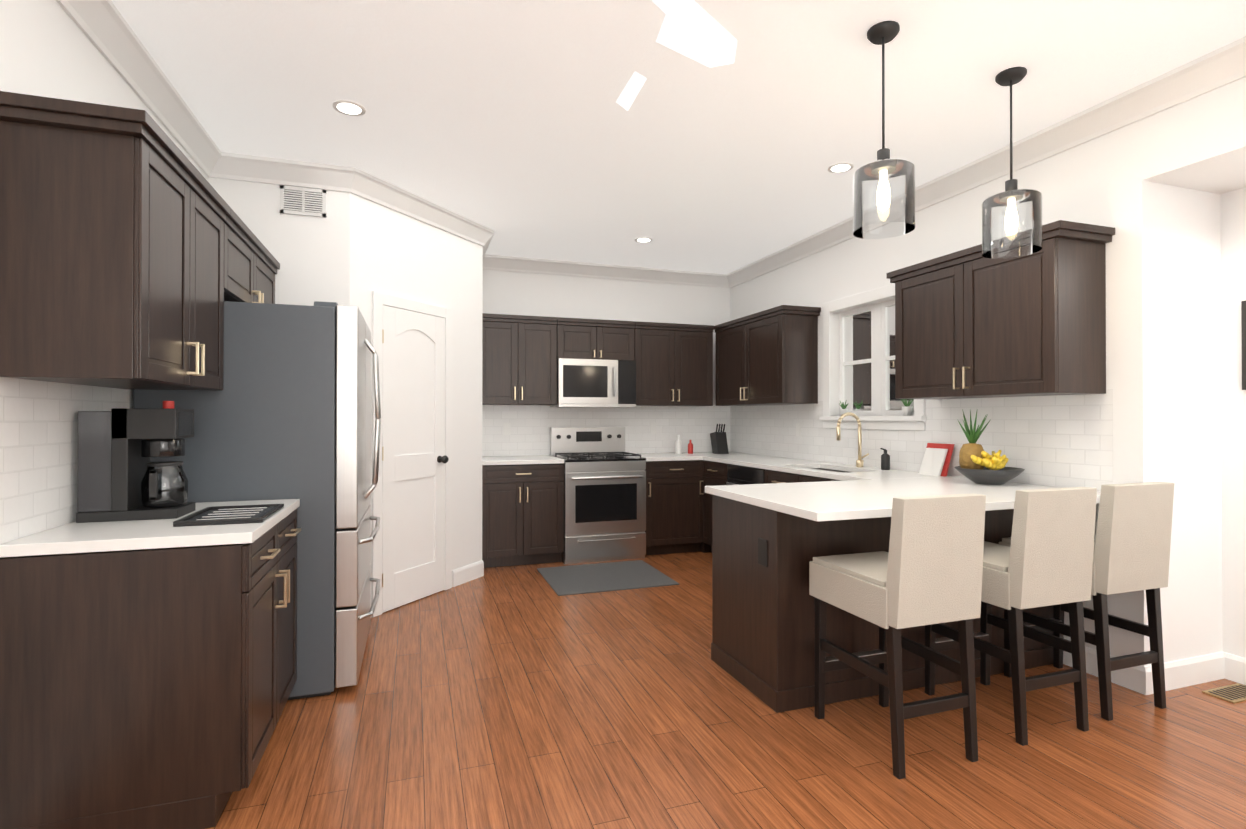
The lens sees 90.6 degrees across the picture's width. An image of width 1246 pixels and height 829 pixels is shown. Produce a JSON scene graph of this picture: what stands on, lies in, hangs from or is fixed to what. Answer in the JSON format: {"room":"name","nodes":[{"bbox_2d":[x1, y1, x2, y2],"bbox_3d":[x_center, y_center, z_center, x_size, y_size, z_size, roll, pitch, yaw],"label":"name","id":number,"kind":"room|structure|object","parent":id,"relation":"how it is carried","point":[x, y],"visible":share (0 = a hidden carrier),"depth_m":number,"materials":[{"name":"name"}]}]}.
{"room":"kitchen","nodes":[
{"label":"kitchen","id":0,"kind":"room"},
{"bbox_2d":[0,0,1245,665],"bbox_3d":[0.616,-0.106,2.331,4.945,2.810,7.840,0,0,-19],"label":"wall","id":1,"kind":"structure","parent":0,"point":[1162,192],"depth_m":3.06,"materials":[{"name":"white paint"}]},
{"bbox_2d":[0,91,230,390],"bbox_3d":[-1.747,-0.509,2.218,0.386,0.805,0.905,0,0,-19],"label":"upper cabinet","id":2,"kind":"object","parent":1,"relation":"attached to","point":[112,218],"visible":1,"depth_m":1.85,"materials":[{"name":"brown wood"}]},
{"bbox_2d":[223,209,279,303],"bbox_3d":[-2.060,-0.730,3.144,0.386,0.355,1.044,0,0,-19],"label":"upper cabinet","id":3,"kind":"object","parent":1,"relation":"attached to","point":[251,264],"visible":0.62,"depth_m":3.03,"materials":[{"name":"brown wood"}]},
{"bbox_2d":[280,185,325,216],"bbox_3d":[-1.938,-1.292,3.736,0.250,0.165,0.010,0,0,-19],"label":"air vent","id":4,"kind":"object","parent":1,"relation":"in","point":[303,201],"visible":1,"depth_m":3.73,"materials":[{"name":"white metal"}]},
{"bbox_2d":[371,291,452,616],"bbox_3d":[-1.457,0.256,4.318,0.533,2.105,0.565,0,0,-19],"label":"door","id":5,"kind":"structure","parent":1,"relation":"attached to","point":[411,544],"depth_m":4.29,"materials":[{"name":"white wood"}]},
{"bbox_2d":[482,313,556,404],"bbox_3d":[-0.999,-0.492,5.718,0.716,0.805,0.386,0,0,-19],"label":"upper cabinet","id":6,"kind":"object","parent":1,"relation":"attached to","point":[519,359],"visible":0.83,"depth_m":5.57,"materials":[{"name":"brown wood"}]},
{"bbox_2d":[557,317,634,360],"bbox_3d":[-0.297,-0.706,5.956,0.760,0.375,0.386,0,0,-19],"label":"upper cabinet","id":7,"kind":"object","parent":1,"relation":"attached to","point":[581,338],"visible":0.92,"depth_m":5.80,"materials":[{"name":"brown wood"}]},
{"bbox_2d":[550,358,635,407],"bbox_3d":[-0.287,-0.291,5.927,0.754,0.445,0.440,0,0,-19],"label":"microwave","id":8,"kind":"object","parent":7,"relation":"attached to","point":[589,383],"visible":0.98,"depth_m":5.75,"materials":[{"name":"silver metal"}]},
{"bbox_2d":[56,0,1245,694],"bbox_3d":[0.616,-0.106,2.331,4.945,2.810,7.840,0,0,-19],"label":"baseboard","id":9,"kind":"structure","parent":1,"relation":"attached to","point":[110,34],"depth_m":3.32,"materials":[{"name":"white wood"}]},
{"bbox_2d":[634,321,713,405],"bbox_3d":[0.462,-0.490,6.211,0.835,0.805,0.386,0,0,-19],"label":"upper cabinet","id":10,"kind":"object","parent":1,"relation":"attached to","point":[674,364],"visible":0.92,"depth_m":6.06,"materials":[{"name":"brown wood"}]},
{"bbox_2d":[713,305,820,405],"bbox_3d":[1.279,-0.493,5.688,0.386,0.805,1.242,0,0,-19],"label":"upper cabinet","id":11,"kind":"object","parent":1,"relation":"attached to","point":[768,357],"visible":1,"depth_m":5.28,"materials":[{"name":"brown wood"}]},
{"bbox_2d":[819,283,926,430],"bbox_3d":[1.883,-0.408,4.629,0.165,1.035,1.090,0,0,-19],"label":"window","id":12,"kind":"structure","parent":1,"relation":"in","point":[867,363],"depth_m":4.75,"materials":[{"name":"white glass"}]},
{"bbox_2d":[839,399,913,415],"bbox_3d":[1.880,-0.062,4.618,0.080,0.144,0.757,0,0,-19],"label":"potted plant","id":13,"kind":"object","parent":12,"relation":"on","point":[907,410],"visible":0.94,"depth_m":4.29,"materials":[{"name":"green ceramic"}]},
{"bbox_2d":[886,220,1114,398],"bbox_3d":[2.031,-0.503,3.460,0.386,0.805,1.120,0,0,-19],"label":"upper cabinet","id":14,"kind":"object","parent":1,"relation":"attached to","point":[971,322],"visible":1,"depth_m":3.16,"materials":[{"name":"brown wood"}]},
{"bbox_2d":[1241,300,1245,389],"bbox_3d":[3.051,-0.334,2.812,0.020,0.430,0.350,0,0,-19],"label":"picture frame","id":15,"kind":"object","parent":1,"relation":"attached to","point":[1243,315],"visible":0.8,"depth_m":2.97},
{"bbox_2d":[111,0,1245,273],"bbox_3d":[0.616,-1.535,2.338,5.145,0.052,8.040,0,0,-19],"label":"ceiling","id":16,"kind":"structure","parent":0,"point":[517,128],"depth_m":2.89,"materials":[{"name":"white paint"}]},
{"bbox_2d":[333,100,365,115],"bbox_3d":[-1.345,-1.504,3.026,0.148,0.005,0.148,0,0,-28],"label":"recessed light","id":17,"kind":"object","parent":16,"relation":"in","point":[349,108],"depth_m":3.02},
{"bbox_2d":[635,237,651,242],"bbox_3d":[0.177,-1.494,5.272,0.148,0.005,0.148,0,0,-28],"label":"recessed light","id":18,"kind":"object","parent":16,"relation":"in","point":[641,239],"depth_m":5.25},
{"bbox_2d":[828,162,853,172],"bbox_3d":[1.324,-1.501,3.749,0.148,0.005,0.148,0,0,-28],"label":"recessed light","id":19,"kind":"object","parent":16,"relation":"in","point":[838,167],"depth_m":3.74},
{"bbox_2d":[853,21,914,238],"bbox_3d":[1.023,-1.116,2.421,0.226,0.790,0.226,0,0,-19],"label":"pendant lamp","id":20,"kind":"object","parent":16,"relation":"hanging from","point":[884,168],"visible":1,"depth_m":2.42,"materials":[{"name":"clear glass"}]},
{"bbox_2d":[982,67,1041,258],"bbox_3d":[1.721,-1.114,2.730,0.226,0.790,0.226,0,0,-19],"label":"pendant lamp","id":21,"kind":"object","parent":16,"relation":"hanging from","point":[1012,196],"visible":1,"depth_m":2.73,"materials":[{"name":"clear glass"}]},
{"bbox_2d":[206,551,1245,828],"bbox_3d":[0.616,1.324,2.324,5.145,0.050,8.040,0,0,-19],"label":"floor","id":22,"kind":"structure","parent":0,"point":[512,697],"depth_m":2.43,"materials":[{"name":"brown wood"}]},
{"bbox_2d":[0,499,300,828],"bbox_3d":[-1.617,0.839,2.279,0.676,0.920,0.860,0,0,-19],"label":"base cabinet","id":23,"kind":"object","parent":22,"relation":"on","point":[148,673],"visible":0.98,"depth_m":1.88,"materials":[{"name":"brown wood"}]},
{"bbox_2d":[76,401,195,522],"bbox_3d":[-1.791,0.164,2.279,0.302,0.430,0.215,0,0,-19],"label":"coffee maker","id":24,"kind":"object","parent":23,"relation":"on","point":[118,474],"visible":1,"depth_m":2.20,"materials":[{"name":"plastic"}]},
{"bbox_2d":[173,504,283,526],"bbox_3d":[-1.442,0.369,2.283,0.265,0.018,0.370,0,0,-19],"label":"tray","id":25,"kind":"object","parent":23,"relation":"on","point":[226,515],"visible":1,"depth_m":2.23,"materials":[{"name":"black metal"}]},
{"bbox_2d":[134,301,380,699],"bbox_3d":[-1.765,0.388,3.184,0.951,1.830,0.915,0,0,-19],"label":"refrigerator","id":26,"kind":"object","parent":22,"relation":"on","point":[285,413],"visible":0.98,"depth_m":2.81,"materials":[{"name":"silver metal"}]},
{"bbox_2d":[482,455,563,567],"bbox_3d":[-0.952,0.854,5.573,0.716,0.920,0.674,0,0,-19],"label":"base cabinet","id":27,"kind":"object","parent":22,"relation":"on","point":[522,510],"visible":0.85,"depth_m":5.30,"materials":[{"name":"brown wood"}]},
{"bbox_2d":[550,427,645,563],"bbox_3d":[-0.242,0.720,5.789,0.754,1.190,0.711,0,0,-19],"label":"range","id":28,"kind":"object","parent":22,"relation":"on","point":[604,497],"visible":1,"depth_m":5.53,"materials":[{"name":"silver metal"}]},
{"bbox_2d":[537,560,678,595],"bbox_3d":[-0.148,1.308,4.985,0.950,0.008,0.830,0,0,-19],"label":"mat","id":29,"kind":"object","parent":22,"relation":"on","point":[590,578],"visible":1,"depth_m":4.92,"materials":[{"name":"grey fabric"}]},
{"bbox_2d":[645,460,700,554],"bbox_3d":[0.397,0.877,6.031,0.600,0.880,0.672,0,0,-19],"label":"base cabinet","id":30,"kind":"object","parent":22,"relation":"on","point":[673,487],"depth_m":5.75,"materials":[{"name":"brown wood"}]},
{"bbox_2d":[625,452,756,459],"bbox_3d":[0.684,0.415,6.144,1.216,0.035,0.645,0,0,-19],"label":"countertop","id":31,"kind":"structure","parent":30,"relation":"on","point":[696,455],"depth_m":5.95,"materials":[{"name":"white stone"}]},
{"bbox_2d":[675,435,681,453],"bbox_3d":[0.558,0.302,6.194,0.064,0.190,0.062,0,0,-19],"label":"bottle","id":32,"kind":"object","parent":31,"relation":"on","point":[678,446],"depth_m":6.17,"materials":[{"name":"white ceramic"}]},
{"bbox_2d":[688,440,692,453],"bbox_3d":[0.688,0.328,6.279,0.054,0.140,0.053,0,0,-19],"label":"bottle","id":33,"kind":"object","parent":31,"relation":"on","point":[690,446],"depth_m":6.26,"materials":[{"name":"red ceramic"}]},
{"bbox_2d":[710,424,728,453],"bbox_3d":[0.985,0.247,6.307,0.120,0.302,0.180,0,0,-19],"label":"knife block","id":34,"kind":"object","parent":31,"relation":"on","point":[719,442],"visible":1,"depth_m":6.26,"materials":[{"name":"black wood"}]},
{"bbox_2d":[701,460,724,552],"bbox_3d":[1.116,0.875,5.715,0.674,0.880,0.501,0,0,-19],"label":"base cabinet","id":35,"kind":"object","parent":22,"relation":"on","point":[712,471],"depth_m":5.77,"materials":[{"name":"brown wood"}]},
{"bbox_2d":[721,460,760,483],"bbox_3d":[1.308,0.873,5.200,0.639,0.880,0.714,0,0,-19],"label":"dishwasher","id":36,"kind":"object","parent":22,"relation":"on","point":[734,473],"depth_m":5.15,"materials":[{"name":"black metal"}]},
{"bbox_2d":[761,468,832,483],"bbox_3d":[1.560,0.869,4.453,0.639,0.880,0.977,0,0,-19],"label":"base cabinet","id":37,"kind":"object","parent":22,"relation":"on","point":[768,475],"depth_m":4.55,"materials":[{"name":"brown wood"}]},
{"bbox_2d":[701,456,929,479],"bbox_3d":[1.424,0.408,4.845,0.646,0.035,2.290,0,0,-19],"label":"countertop","id":38,"kind":"structure","parent":37,"relation":"on","point":[783,464],"depth_m":4.62,"materials":[{"name":"white stone"}]},
{"bbox_2d":[817,464,852,471],"bbox_3d":[1.511,0.511,4.499,0.368,0.197,0.727,0,0,-19],"label":"sink","id":39,"kind":"object","parent":38,"relation":"in","point":[818,465],"depth_m":4.66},
{"bbox_2d":[836,412,868,466],"bbox_3d":[1.688,0.186,4.525,0.230,0.407,0.119,0,0,-19],"label":"faucet","id":40,"kind":"object","parent":38,"relation":"on","point":[859,462],"visible":1,"depth_m":4.57,"materials":[{"name":"metal"}]},
{"bbox_2d":[880,448,889,469],"bbox_3d":[1.839,0.311,4.325,0.071,0.155,0.058,0,0,-19],"label":"soap dispenser","id":41,"kind":"object","parent":38,"relation":"on","point":[885,460],"visible":1,"depth_m":4.30,"materials":[{"name":"black plastic"}]},
{"bbox_2d":[919,443,954,476],"bbox_3d":[1.992,0.286,3.934,0.110,0.200,0.200,0,0,-19],"label":"cookbooks","id":42,"kind":"object","parent":38,"relation":"on","point":[936,459],"visible":0.96,"depth_m":3.90,"materials":[{"name":"white paper"}]},
{"bbox_2d":[705,492,1052,712],"bbox_3d":[1.381,0.863,3.291,1.721,0.880,0.676,0,0,-19],"label":"base cabinet","id":43,"kind":"object","parent":22,"relation":"on","point":[764,530],"depth_m":2.84,"materials":[{"name":"brown wood"}]},
{"bbox_2d":[705,476,1100,523],"bbox_3d":[1.423,0.400,3.122,1.751,0.035,0.975,0,0,-19],"label":"countertop","id":44,"kind":"structure","parent":43,"relation":"on","point":[818,501],"depth_m":2.98,"materials":[{"name":"white stone"}]},
{"bbox_2d":[954,409,1024,484],"bbox_3d":[2.026,0.176,3.419,0.346,0.415,0.341,0,0,-19],"label":"fruit bowl","id":45,"kind":"object","parent":44,"relation":"on","point":[978,464],"visible":1,"depth_m":3.38,"materials":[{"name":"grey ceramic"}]},
{"bbox_2d":[809,493,985,778],"bbox_3d":[1.081,0.799,2.475,0.400,1.000,0.537,0,0,-19],"label":"bar stool","id":46,"kind":"object","parent":22,"relation":"on","point":[927,569],"visible":1,"depth_m":2.27,"materials":[{"name":"beige fabric"}]},
{"bbox_2d":[925,487,1096,745],"bbox_3d":[1.665,0.800,2.699,0.400,1.000,0.537,0,0,-19],"label":"bar stool","id":47,"kind":"object","parent":22,"relation":"on","point":[1045,558],"visible":0.77,"depth_m":2.48,"materials":[{"name":"beige fabric"}]},
{"bbox_2d":[999,482,1173,720],"bbox_3d":[2.158,0.801,2.897,0.400,1.000,0.537,0,0,-19],"label":"bar stool","id":48,"kind":"object","parent":22,"relation":"on","point":[1132,544],"visible":0.62,"depth_m":2.66,"materials":[{"name":"beige fabric"}]},
{"bbox_2d":[1202,683,1245,703],"bbox_3d":[2.857,1.297,2.870,0.270,0.008,0.120,0,0,-19],"label":"floor vent","id":49,"kind":"object","parent":22,"relation":"in","point":[1234,693],"visible":0.98,"depth_m":2.87,"materials":[{"name":"gold metal"}]}
]}

